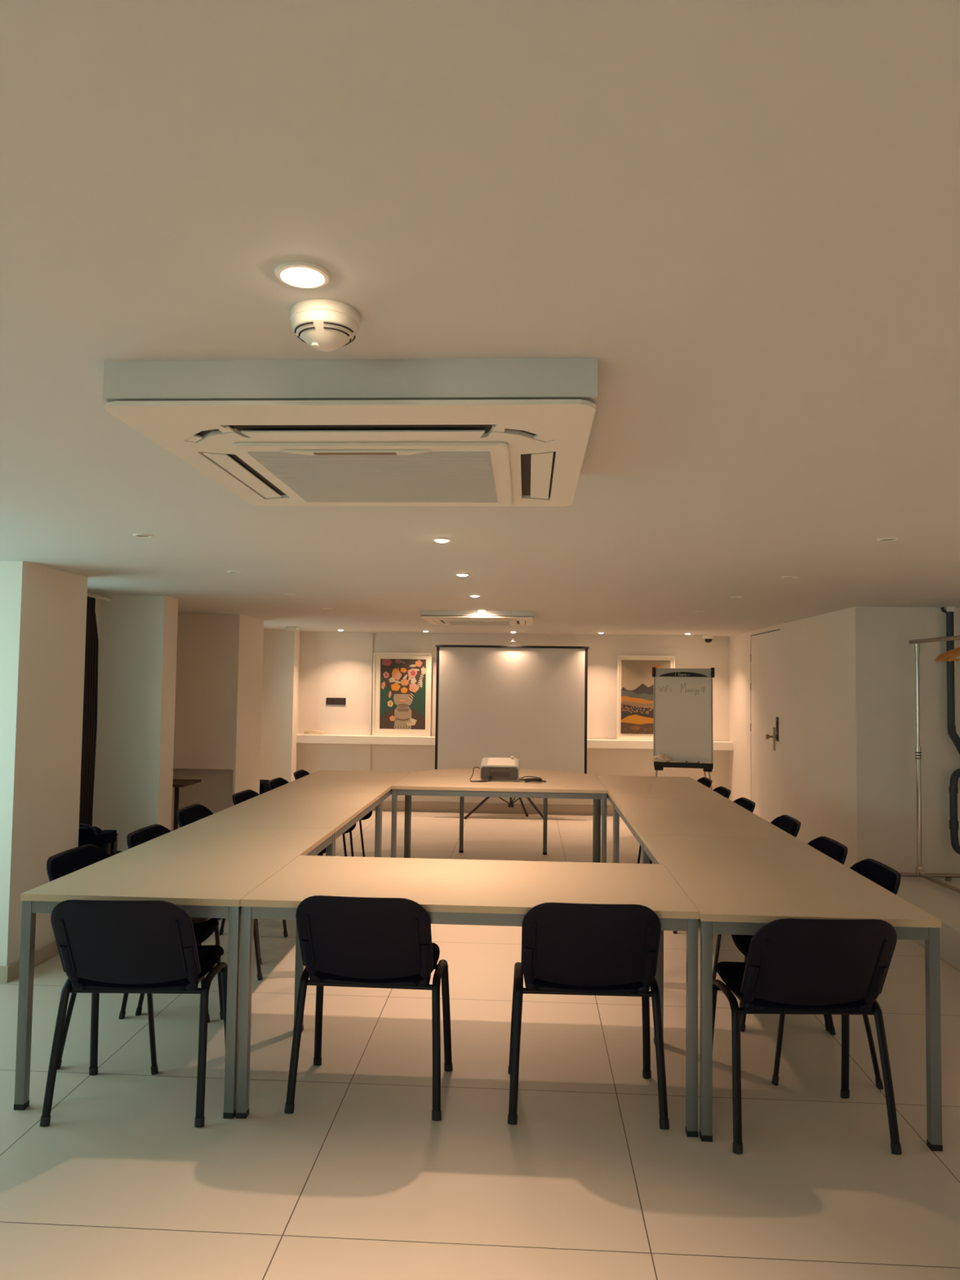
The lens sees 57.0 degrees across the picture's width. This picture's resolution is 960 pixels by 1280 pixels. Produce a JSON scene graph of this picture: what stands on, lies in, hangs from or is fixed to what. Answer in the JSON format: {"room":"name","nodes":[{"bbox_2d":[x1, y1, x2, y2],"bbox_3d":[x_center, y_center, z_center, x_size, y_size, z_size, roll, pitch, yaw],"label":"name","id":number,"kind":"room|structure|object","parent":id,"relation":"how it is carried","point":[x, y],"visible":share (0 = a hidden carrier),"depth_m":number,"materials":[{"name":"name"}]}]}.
{"room":"conference room","nodes":[
{"label":"conference room","id":0,"kind":"room"},
{"bbox_2d":[0,560,88,965],"bbox_3d":[-2.765,0.654,4.740,0.945,2.078,0.660,1,-3,3],"label":"wall pillar","id":1,"kind":"structure","parent":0,"point":[43,609],"depth_m":4.58,"materials":[{"name":"paint"}]},
{"bbox_2d":[0,965,6,982],"bbox_3d":[-2.722,1.635,4.352,0.795,0.080,0.012,1,-3,3],"label":"baseboard","id":2,"kind":"structure","parent":1,"relation":"attached to","point":[2,968],"depth_m":4.33,"materials":[{"name":"tile"}]},
{"bbox_2d":[4,939,58,982],"bbox_3d":[-2.301,1.656,4.659,0.012,0.080,0.672,1,-3,3],"label":"baseboard","id":3,"kind":"structure","parent":1,"relation":"attached to","point":[49,950],"depth_m":4.59,"materials":[{"name":"tile"}]},
{"bbox_2d":[87,591,101,826],"bbox_3d":[-2.767,0.696,5.600,0.150,2.078,1.060,1,-3,3],"label":"wall","id":4,"kind":"structure","parent":0,"point":[97,601],"depth_m":6.14,"materials":[{"name":"paint"}]},
{"bbox_2d":[93,595,177,851],"bbox_3d":[-2.505,0.731,6.236,0.605,2.078,0.240,1,-3,3],"label":"wall pillar","id":5,"kind":"structure","parent":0,"point":[138,647],"depth_m":6.13,"materials":[{"name":"paint"}]},
{"bbox_2d":[171,613,263,831],"bbox_3d":[-2.484,0.824,8.125,0.745,2.078,0.740,1,-3,3],"label":"wall pillar","id":6,"kind":"structure","parent":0,"point":[217,733],"depth_m":7.79,"materials":[{"name":"paint"}]},
{"bbox_2d":[259,629,300,782],"bbox_3d":[-2.399,0.930,10.266,0.585,2.078,0.510,1,-3,3],"label":"wall pillar","id":7,"kind":"structure","parent":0,"point":[282,647],"depth_m":10.02,"materials":[{"name":"paint"}]},
{"bbox_2d":[0,0,959,636],"bbox_3d":[0.469,-0.425,4.084,7.550,0.100,12.870,1,-3,3],"label":"ceiling","id":8,"kind":"structure","parent":0,"point":[747,212],"depth_m":1.24,"materials":[{"name":"grey paint"}]},
{"bbox_2d":[87,593,111,600],"bbox_3d":[-2.613,-0.307,5.644,0.019,0.020,1.045,1,-3,3],"label":"rail","id":9,"kind":"object","parent":8,"relation":"attached to","point":[88,595],"visible":0.34,"depth_m":6.00,"materials":[{"name":"beige plastic"}]},
{"bbox_2d":[79,596,98,826],"bbox_3d":[-2.605,0.714,5.748,0.075,2.001,0.320,1,-3,3],"label":"window curtain","id":10,"kind":"object","parent":9,"relation":"hanging from","point":[90,695],"visible":0.25,"depth_m":5.81,"materials":[{"name":"grey fabric"}]},
{"bbox_2d":[133,533,153,537],"bbox_3d":[-1.363,-0.422,3.575,0.079,0.006,0.079,1,-3,3],"label":"recessed light","id":11,"kind":"object","parent":8,"relation":"in","point":[137,535],"visible":1,"depth_m":3.56,"materials":[{"name":"beige plastic"}]},
{"bbox_2d":[226,570,241,573],"bbox_3d":[-1.319,-0.364,4.743,0.079,0.006,0.079,1,-3,3],"label":"recessed light","id":12,"kind":"object","parent":8,"relation":"in","point":[228,571],"visible":1,"depth_m":4.72,"materials":[{"name":"grey"}]},
{"bbox_2d":[284,592,296,595],"bbox_3d":[-1.263,-0.307,5.880,0.079,0.006,0.079,1,-3,3],"label":"recessed light","id":13,"kind":"object","parent":8,"relation":"in","point":[289,593],"visible":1,"depth_m":5.86,"materials":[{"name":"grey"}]},
{"bbox_2d":[285,626,298,631],"bbox_3d":[-2.017,-0.122,9.486,0.120,0.042,0.130,1,-3,3],"label":"sensor box","id":14,"kind":"object","parent":8,"relation":"attached to","point":[287,628],"visible":1,"depth_m":9.43,"materials":[{"name":"beige plastic"}]},
{"bbox_2d":[274,260,330,288],"bbox_3d":[-0.253,-0.517,1.262,0.079,0.012,0.079,1,-3,3],"label":"recessed light","id":15,"kind":"object","parent":8,"relation":"in","point":[295,273],"visible":1,"depth_m":1.25,"materials":[{"name":"beige plastic"}]},
{"bbox_2d":[289,298,359,351],"bbox_3d":[-0.244,-0.487,1.395,0.109,0.058,0.109,1,-3,3],"label":"smoke detector","id":16,"kind":"object","parent":8,"relation":"attached to","point":[324,325],"visible":1,"depth_m":1.36,"materials":[{"name":"beige plastic"}]},
{"bbox_2d":[102,357,598,404],"bbox_3d":[-0.216,-0.450,2.039,0.900,0.072,0.894,1,-3,3],"label":"ceiling box","id":17,"kind":"object","parent":8,"relation":"attached to","point":[467,379],"visible":0.36,"depth_m":1.59,"materials":[{"name":"grey paint"}]},
{"bbox_2d":[104,399,595,506],"bbox_3d":[-0.220,-0.400,2.037,0.903,0.030,0.903,1,-3,3],"label":"air conditioner","id":18,"kind":"object","parent":17,"relation":"attached to","point":[495,452],"visible":1,"depth_m":1.86,"materials":[{"name":"beige plastic"}]},
{"bbox_2d":[247,451,497,502],"bbox_3d":[-0.225,-0.385,2.130,0.517,0.004,0.514,1,-3,3],"label":"grille","id":19,"kind":"object","parent":18,"relation":"attached to","point":[431,477],"depth_m":2.08,"materials":[{"name":"grey plastic"}]},
{"bbox_2d":[431,537,451,542],"bbox_3d":[-0.154,-0.402,3.580,0.079,0.012,0.079,1,-3,3],"label":"recessed light","id":20,"kind":"object","parent":8,"relation":"in","point":[437,540],"visible":1,"depth_m":3.56,"materials":[{"name":"beige plastic"}]},
{"bbox_2d":[454,573,469,576],"bbox_3d":[-0.094,-0.346,4.707,0.079,0.012,0.079,1,-3,3],"label":"recessed light","id":21,"kind":"object","parent":8,"relation":"in","point":[455,574],"visible":1,"depth_m":4.68,"materials":[{"name":"beige plastic"}]},
{"bbox_2d":[468,594,480,597],"bbox_3d":[-0.034,-0.290,5.834,0.079,0.012,0.079,1,-3,3],"label":"recessed light","id":22,"kind":"object","parent":8,"relation":"in","point":[472,595],"visible":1,"depth_m":5.81,"materials":[{"name":"beige plastic"}]},
{"bbox_2d":[420,609,534,623],"bbox_3d":[0.001,-0.194,7.512,0.915,0.042,0.900,1,-3,3],"label":"ceiling box","id":23,"kind":"object","parent":8,"relation":"attached to","point":[423,612],"visible":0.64,"depth_m":7.06,"materials":[{"name":"grey paint"}]},
{"bbox_2d":[420,615,533,626],"bbox_3d":[-0.003,-0.158,7.510,0.903,0.030,0.903,1,-3,3],"label":"air conditioner","id":24,"kind":"object","parent":23,"relation":"attached to","point":[433,620],"visible":1,"depth_m":7.32,"materials":[{"name":"beige plastic"}]},
{"bbox_2d":[446,620,509,626],"bbox_3d":[-0.008,-0.143,7.603,0.517,0.004,0.514,1,-3,3],"label":"grille","id":25,"kind":"object","parent":24,"relation":"attached to","point":[450,622],"depth_m":7.54,"materials":[{"name":"grey plastic"}]},
{"bbox_2d":[702,635,714,642],"bbox_3d":[2.593,-0.011,10.031,0.124,0.085,0.124,1,-3,3],"label":"security camera","id":26,"kind":"object","parent":8,"relation":"attached to","point":[708,638],"visible":1,"depth_m":9.99,"materials":[{"name":"beige plastic"}]},
{"bbox_2d":[729,595,742,598],"bbox_3d":[1.651,-0.276,5.703,0.079,0.006,0.079,1,-3,3],"label":"recessed light","id":27,"kind":"object","parent":8,"relation":"in","point":[732,597],"visible":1,"depth_m":5.67,"materials":[{"name":"grey plastic"}]},
{"bbox_2d":[781,576,797,578],"bbox_3d":[1.625,-0.329,4.639,0.079,0.006,0.079,1,-3,3],"label":"recessed light","id":28,"kind":"object","parent":8,"relation":"in","point":[783,577],"visible":1,"depth_m":4.64,"materials":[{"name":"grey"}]},
{"bbox_2d":[876,537,898,542],"bbox_3d":[1.582,-0.389,3.426,0.079,0.006,0.079,1,-3,3],"label":"recessed light","id":29,"kind":"object","parent":8,"relation":"in","point":[886,539],"visible":1,"depth_m":3.42,"materials":[{"name":"grey"}]},
{"bbox_2d":[0,810,959,1279],"bbox_3d":[0.439,1.750,3.977,7.550,0.100,12.870,1,-3,3],"label":"floor","id":30,"kind":"structure","parent":0,"point":[360,1181],"depth_m":2.91,"materials":[{"name":"tile"}]},
{"bbox_2d":[78,823,122,856],"bbox_3d":[-2.415,1.394,5.306,0.550,0.665,0.500,1,-3,3],"label":"armchair","id":31,"kind":"object","parent":30,"relation":"on","point":[106,840],"visible":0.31,"depth_m":5.08,"materials":[{"name":"black fabric"}]},
{"bbox_2d":[46,844,218,1075],"bbox_3d":[-1.368,1.269,3.603,0.737,0.779,0.634,1,-3,5],"label":"chair","id":32,"kind":"object","parent":30,"relation":"on","point":[62,864],"visible":0.23,"depth_m":3.58,"materials":[{"name":"black fabric"}]},
{"bbox_2d":[50,845,110,879],"bbox_3d":[-1.620,1.040,3.677,0.188,0.308,0.452,1,-3,5],"label":"chair backrest","id":33,"kind":"object","parent":32,"relation":"on","point":[64,863],"depth_m":3.67,"materials":[{"name":"black fabric"}]},
{"bbox_2d":[40,899,227,1127],"bbox_3d":[-1.196,1.249,3.144,0.548,0.779,0.602,1,-3,-1],"label":"chair","id":34,"kind":"object","parent":30,"relation":"on","point":[104,946],"visible":0.99,"depth_m":2.98,"materials":[{"name":"black plastic"}]},
{"bbox_2d":[13,824,335,1119],"bbox_3d":[-1.183,1.300,3.811,0.779,0.740,1.520,1,-3,3],"label":"meeting table","id":35,"kind":"object","parent":30,"relation":"on","point":[206,871],"visible":0.75,"depth_m":3.29,"materials":[{"name":"beige laminate"}]},
{"bbox_2d":[172,778,200,830],"bbox_3d":[-2.582,1.510,7.425,0.320,0.635,0.400,1,-3,3],"label":"side table","id":36,"kind":"object","parent":30,"relation":"on","point":[177,783],"visible":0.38,"depth_m":7.58,"materials":[{"name":"brown wood"}]},
{"bbox_2d":[126,824,262,1019],"bbox_3d":[-1.337,1.299,4.207,0.602,0.779,0.548,1,-3,4],"label":"chair","id":37,"kind":"object","parent":30,"relation":"on","point":[140,836],"visible":0.12,"depth_m":4.16,"materials":[{"name":"black plastic"}]},
{"bbox_2d":[130,825,171,848],"bbox_3d":[-1.525,1.068,4.232,0.188,0.308,0.452,1,-3,4],"label":"chair backrest","id":38,"kind":"object","parent":37,"relation":"on","point":[140,836],"depth_m":4.23,"materials":[{"name":"black fabric"}]},
{"bbox_2d":[176,804,288,964],"bbox_3d":[-1.367,1.336,4.952,0.602,0.779,0.548,1,-3,3],"label":"chair","id":39,"kind":"object","parent":30,"relation":"on","point":[186,815],"visible":0.09,"depth_m":4.98,"materials":[{"name":"black fabric"}]},
{"bbox_2d":[178,804,213,826],"bbox_3d":[-1.556,1.104,4.973,0.188,0.308,0.452,1,-3,3],"label":"chair backrest","id":40,"kind":"object","parent":39,"relation":"on","point":[188,815],"depth_m":4.96,"materials":[{"name":"black fabric"}]},
{"bbox_2d":[259,779,270,795],"bbox_3d":[-2.216,1.644,8.722,0.236,0.505,0.320,1,-3,3],"label":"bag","id":41,"kind":"object","parent":30,"relation":"on","point":[264,787],"visible":0.06,"depth_m":8.63,"materials":[{"name":"black fabric"}]},
{"bbox_2d":[232,789,325,855],"bbox_3d":[-1.255,1.371,5.650,0.602,0.779,0.548,1,-3,5],"label":"chair","id":42,"kind":"object","parent":30,"relation":"on","point":[242,796],"visible":0.12,"depth_m":5.64,"materials":[{"name":"black fabric"}]},
{"bbox_2d":[235,790,259,804],"bbox_3d":[-1.443,1.140,5.678,0.188,0.308,0.452,1,-3,5],"label":"backrest","id":43,"kind":"object","parent":42,"relation":"on","point":[242,796],"depth_m":5.68,"materials":[{"name":"black fabric"}]},
{"bbox_2d":[189,791,382,857],"bbox_3d":[-1.103,1.374,5.308,0.779,0.740,1.477,1,-3,3],"label":"meeting table","id":44,"kind":"object","parent":30,"relation":"on","point":[340,811],"visible":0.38,"depth_m":5.21,"materials":[{"name":"beige laminate"}]},
{"bbox_2d":[267,777,356,856],"bbox_3d":[-1.219,1.409,6.414,0.602,0.779,0.548,1,-3,3],"label":"chair","id":45,"kind":"object","parent":30,"relation":"on","point":[275,783],"visible":0.11,"depth_m":6.45,"materials":[{"name":"black plastic"}]},
{"bbox_2d":[270,777,288,789],"bbox_3d":[-1.407,1.178,6.436,0.188,0.308,0.452,1,-3,3],"label":"cushion","id":46,"kind":"object","parent":45,"relation":"on","point":[275,783],"depth_m":6.44,"materials":[{"name":"black fabric"}]},
{"bbox_2d":[293,769,372,857],"bbox_3d":[-1.171,1.441,7.037,0.602,0.779,0.548,1,-3,1],"label":"chair","id":47,"kind":"object","parent":30,"relation":"on","point":[299,774],"visible":0.19,"depth_m":7.03,"materials":[{"name":"black plastic"}]},
{"bbox_2d":[295,770,309,778],"bbox_3d":[-1.359,1.209,7.052,0.188,0.308,0.452,1,-3,1],"label":"cushion","id":48,"kind":"object","parent":47,"relation":"on","point":[299,774],"depth_m":7.05,"materials":[{"name":"black fabric"}]},
{"bbox_2d":[270,769,410,857],"bbox_3d":[-1.024,1.448,6.779,0.779,0.740,1.467,1,-3,3],"label":"meeting table","id":49,"kind":"object","parent":30,"relation":"on","point":[321,780],"visible":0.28,"depth_m":6.65,"materials":[{"name":"beige laminate"}]},
{"bbox_2d":[284,895,453,1120],"bbox_3d":[-0.389,1.264,3.233,0.548,0.779,0.602,1,-3,4],"label":"chair","id":50,"kind":"object","parent":30,"relation":"on","point":[345,941],"visible":1,"depth_m":3.07,"materials":[{"name":"black plastic"}]},
{"bbox_2d":[235,855,699,1137],"bbox_3d":[-0.029,1.294,3.387,1.568,0.740,0.789,1,-3,3],"label":"meeting table","id":51,"kind":"object","parent":30,"relation":"on","point":[453,891],"visible":0.88,"depth_m":3.20,"materials":[{"name":"beige laminate"}]},
{"bbox_2d":[391,774,607,862],"bbox_3d":[0.153,1.464,6.790,1.568,0.740,0.789,1,-3,3],"label":"meeting table","id":52,"kind":"object","parent":30,"relation":"on","point":[408,785],"visible":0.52,"depth_m":6.46,"materials":[{"name":"beige laminate"}]},
{"bbox_2d":[469,766,490,782],"bbox_3d":[0.001,1.039,6.832,0.166,0.108,0.095,2,-3,-19],"label":"power cable","id":53,"kind":"object","parent":52,"relation":"on","point":[475,766],"visible":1,"depth_m":6.80,"materials":[{"name":"black plastic"}]},
{"bbox_2d":[480,755,519,781],"bbox_3d":[0.158,1.014,6.985,0.304,0.179,0.298,1,-3,3],"label":"projector","id":54,"kind":"object","parent":52,"relation":"on","point":[502,769],"visible":1,"depth_m":6.85,"materials":[{"name":"white plastic"}]},
{"bbox_2d":[520,776,546,782],"bbox_3d":[0.411,1.078,6.830,0.204,0.039,0.104,1,-3,3],"label":"cable bundle","id":55,"kind":"object","parent":52,"relation":"on","point":[535,779],"visible":1,"depth_m":6.81,"materials":[{"name":"black plastic"}]},
{"bbox_2d":[407,768,598,862],"bbox_3d":[0.194,1.502,7.555,1.562,0.740,0.735,1,-3,3],"label":"meeting table","id":56,"kind":"object","parent":30,"relation":"on","point":[453,771],"visible":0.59,"depth_m":7.57,"materials":[{"name":"beige laminate"}]},
{"bbox_2d":[434,639,590,819],"bbox_3d":[0.348,0.989,9.908,1.742,2.000,0.323,1,-3,3],"label":"projection screen","id":57,"kind":"object","parent":30,"relation":"on","point":[528,704],"visible":0.8,"depth_m":9.86,"materials":[{"name":"white fabric"}]},
{"bbox_2d":[507,902,669,1129],"bbox_3d":[0.379,1.273,3.186,0.548,0.779,0.602,1,-3,2],"label":"chair","id":58,"kind":"object","parent":30,"relation":"on","point":[568,948],"visible":1,"depth_m":3.02,"materials":[{"name":"black plastic"}]},
{"bbox_2d":[595,775,729,862],"bbox_3d":[1.322,1.473,6.653,0.779,0.740,1.467,1,-3,3],"label":"meeting table","id":59,"kind":"object","parent":30,"relation":"on","point":[617,786],"visible":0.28,"depth_m":6.57,"materials":[{"name":"beige laminate"}]},
{"bbox_2d":[637,777,712,863],"bbox_3d":[1.487,1.470,6.898,0.602,0.779,0.548,1,-3,3],"label":"chair","id":60,"kind":"object","parent":30,"relation":"on","point":[705,781],"visible":0.05,"depth_m":6.94,"materials":[{"name":"black plastic"}]},
{"bbox_2d":[696,777,710,786],"bbox_3d":[1.682,1.243,6.899,0.188,0.308,0.452,1,-3,3],"label":"chair backrest","id":61,"kind":"object","parent":60,"relation":"on","point":[705,781],"depth_m":6.88,"materials":[{"name":"black fabric"}]},
{"bbox_2d":[652,666,714,789],"bbox_3d":[2.112,1.134,9.227,0.693,1.693,0.608,0,-3,10],"label":"flip chart","id":62,"kind":"object","parent":30,"relation":"on","point":[682,730],"visible":0.96,"depth_m":9.13,"materials":[{"name":"white"}]},
{"bbox_2d":[652,753,672,762],"bbox_3d":[1.874,1.218,9.097,0.208,0.103,0.085,1,-3,6],"label":"crumpled cloth","id":63,"kind":"object","parent":62,"relation":"on","point":[660,757],"visible":1,"depth_m":9.07,"materials":[{"name":"beige"}]},
{"bbox_2d":[653,761,713,772],"bbox_3d":[2.084,1.301,9.058,0.590,0.092,0.089,0,-3,10],"label":"tray","id":64,"kind":"object","parent":62,"relation":"on","point":[707,767],"depth_m":9.02,"materials":[{"name":"black plastic"}]},
{"bbox_2d":[649,786,730,863],"bbox_3d":[1.448,1.438,6.260,0.602,0.779,0.548,1,-3,3],"label":"chair","id":65,"kind":"object","parent":30,"relation":"on","point":[722,790],"visible":0.06,"depth_m":6.24,"materials":[{"name":"black fabric"}]},
{"bbox_2d":[712,786,728,797],"bbox_3d":[1.643,1.211,6.261,0.188,0.308,0.452,1,-3,3],"label":"chair backrest","id":66,"kind":"object","parent":65,"relation":"on","point":[723,791],"depth_m":6.24,"materials":[{"name":"black fabric"}]},
{"bbox_2d":[613,797,796,863],"bbox_3d":[1.243,1.400,5.182,0.779,0.740,1.477,1,-3,3],"label":"meeting table","id":67,"kind":"object","parent":30,"relation":"on","point":[642,816],"visible":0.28,"depth_m":5.08,"materials":[{"name":"beige laminate"}]},
{"bbox_2d":[672,797,755,933],"bbox_3d":[1.419,1.407,5.629,0.602,0.779,0.548,1,-3,2],"label":"chair","id":68,"kind":"object","parent":30,"relation":"on","point":[746,803],"visible":0.06,"depth_m":5.59,"materials":[{"name":"black fabric"}]},
{"bbox_2d":[733,798,752,811],"bbox_3d":[1.614,1.180,5.633,0.188,0.308,0.452,1,-3,2],"label":"chair backrest","id":69,"kind":"object","parent":68,"relation":"on","point":[746,803],"depth_m":5.62,"materials":[{"name":"black fabric"}]},
{"bbox_2d":[712,835,847,1031],"bbox_3d":[1.376,1.334,4.151,0.602,0.779,0.548,1,-3,2],"label":"chair","id":70,"kind":"object","parent":30,"relation":"on","point":[833,849],"visible":0.08,"depth_m":4.15,"materials":[{"name":"black fabric"}]},
{"bbox_2d":[807,837,844,862],"bbox_3d":[1.570,1.107,4.155,0.188,0.308,0.452,1,-3,2],"label":"chair backrest","id":71,"kind":"object","parent":70,"relation":"on","point":[833,849],"depth_m":4.14,"materials":[{"name":"black fabric"}]},
{"bbox_2d":[770,814,800,837],"bbox_3d":[1.429,1.370,4.874,0.602,0.779,0.548,1,-3,4],"label":"chair","id":72,"kind":"object","parent":30,"relation":"on","point":[788,824],"visible":0.08,"depth_m":4.84,"materials":[{"name":"black fabric"}]},
{"bbox_2d":[641,835,942,1151],"bbox_3d":[1.162,1.325,3.673,0.779,0.740,1.542,1,-3,3],"label":"meeting table","id":73,"kind":"object","parent":30,"relation":"on","point":[737,886],"visible":0.76,"depth_m":3.15,"materials":[{"name":"beige laminate"}]},
{"bbox_2d":[712,918,902,1155],"bbox_3d":[1.090,1.275,3.032,0.548,0.779,0.602,1,-3,-1],"label":"chair","id":74,"kind":"object","parent":30,"relation":"on","point":[793,966],"visible":0.95,"depth_m":2.87,"materials":[{"name":"black fabric"}]},
{"bbox_2d":[731,858,901,1089],"bbox_3d":[1.356,1.307,3.604,0.602,0.779,0.548,1,-3,3],"label":"chair","id":75,"kind":"object","parent":30,"relation":"on","point":[880,873],"visible":0.15,"depth_m":3.49,"materials":[{"name":"black fabric"}]},
{"bbox_2d":[849,860,896,893],"bbox_3d":[1.551,1.080,3.605,0.188,0.308,0.452,1,-3,3],"label":"chair backrest","id":76,"kind":"object","parent":75,"relation":"on","point":[880,873],"depth_m":3.59,"materials":[{"name":"black fabric"}]},
{"bbox_2d":[896,876,959,968],"bbox_3d":[3.250,1.614,3.468,1.485,0.200,5.340,1,-3,3],"label":"platform","id":77,"kind":"object","parent":30,"relation":"on","point":[943,903],"depth_m":5.36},
{"bbox_2d":[899,635,959,893],"bbox_3d":[3.124,0.793,5.545,0.621,1.639,1.095,1,-3,-1],"label":"clothes rack","id":78,"kind":"object","parent":77,"relation":"on","point":[919,869],"visible":0.91,"depth_m":6.03,"materials":[{"name":"silver metal"}]},
{"bbox_2d":[934,647,959,662],"bbox_3d":[3.026,0.054,5.473,0.436,0.177,0.019,1,-3,-4],"label":"hanger","id":79,"kind":"object","parent":78,"relation":"hanging from","point":[937,659],"visible":0.7,"depth_m":5.46,"materials":[{"name":"brown wood"}]},
{"bbox_2d":[939,648,959,662],"bbox_3d":[3.027,0.050,5.393,0.436,0.177,0.018,1,-3,3],"label":"hanger","id":80,"kind":"object","parent":78,"relation":"hanging from","point":[945,656],"visible":0.91,"depth_m":5.39,"materials":[{"name":"brown wood"}]},
{"bbox_2d":[947,651,959,662],"bbox_3d":[3.029,0.045,5.293,0.436,0.177,0.018,0,-3,6],"label":"hanger","id":81,"kind":"object","parent":78,"relation":"hanging from","point":[952,657],"visible":1,"depth_m":5.30,"materials":[{"name":"brown wood"}]},
{"bbox_2d":[297,631,728,805],"bbox_3d":[0.166,0.969,10.343,5.800,2.078,0.180,1,-3,3],"label":"wall","id":82,"kind":"structure","parent":0,"point":[333,664],"depth_m":10.31,"materials":[{"name":"paint"}]},
{"bbox_2d":[325,697,346,704],"bbox_3d":[-1.689,0.718,10.356,0.230,0.080,0.017,1,-3,3],"label":"wall plate","id":83,"kind":"object","parent":82,"relation":"attached to","point":[329,700],"visible":1,"depth_m":10.35,"materials":[{"name":"black plastic"}]},
{"bbox_2d":[372,800,613,815],"bbox_3d":[0.780,1.955,10.194,4.135,0.110,0.012,1,-3,3],"label":"baseboard","id":84,"kind":"structure","parent":82,"relation":"attached to","point":[386,806],"depth_m":10.22,"materials":[{"name":"tile"}]},
{"bbox_2d":[296,733,733,750],"bbox_3d":[0.353,1.172,10.137,5.000,0.090,0.190,1,-3,3],"label":"wall shelf","id":85,"kind":"object","parent":82,"relation":"attached to","point":[300,738],"visible":0.64,"depth_m":10.11,"materials":[{"name":"white paint"}]},
{"bbox_2d":[303,721,324,734],"bbox_3d":[-1.927,1.021,10.261,0.239,0.151,0.100,1,-3,3],"label":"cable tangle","id":86,"kind":"object","parent":85,"relation":"on","point":[307,731],"visible":1,"depth_m":10.23,"materials":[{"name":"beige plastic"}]},
{"bbox_2d":[372,652,431,736],"bbox_3d":[-0.907,0.631,10.269,0.682,0.968,0.018,1,-1,3],"label":"flower picture","id":87,"kind":"object","parent":85,"relation":"on","point":[402,682],"visible":1,"depth_m":10.27,"materials":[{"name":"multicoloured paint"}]},
{"bbox_2d":[379,658,426,729],"bbox_3d":[-0.898,0.628,10.269,0.533,0.813,0.004,1,-1,3],"label":"print","id":88,"kind":"object","parent":87,"relation":"attached to","point":[402,682],"depth_m":10.27,"materials":[{"name":"multicoloured paper"}]},
{"bbox_2d":[616,655,675,740],"bbox_3d":[1.899,0.662,10.117,0.656,0.968,0.018,1,-1,3],"label":"landscape picture","id":89,"kind":"object","parent":85,"relation":"on","point":[635,680],"visible":0.73,"depth_m":10.12,"materials":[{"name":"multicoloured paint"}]},
{"bbox_2d":[728,608,848,867],"bbox_3d":[2.837,0.906,8.328,0.150,2.078,3.920,1,-3,3],"label":"wall","id":90,"kind":"structure","parent":0,"point":[814,698],"depth_m":7.31,"materials":[{"name":"paint"}]},
{"bbox_2d":[750,630,780,822],"bbox_3d":[2.755,0.942,8.621,0.111,2.021,1.070,1,-3,3],"label":"door","id":91,"kind":"structure","parent":90,"relation":"in","point":[765,655],"depth_m":8.57,"materials":[{"name":"white paint"}]},
{"bbox_2d":[847,606,959,874],"bbox_3d":[3.477,0.813,6.253,1.650,2.078,0.160,1,-3,3],"label":"wall","id":92,"kind":"structure","parent":0,"point":[882,668],"depth_m":6.21,"materials":[{"name":"paint"}]},
{"bbox_2d":[940,606,959,854],"bbox_3d":[3.317,0.626,6.131,0.223,1.721,0.119,1,-3,3],"label":"pipe","id":93,"kind":"object","parent":92,"relation":"attached to","point":[953,788],"visible":1,"depth_m":6.11,"materials":[{"name":"grey metal"}]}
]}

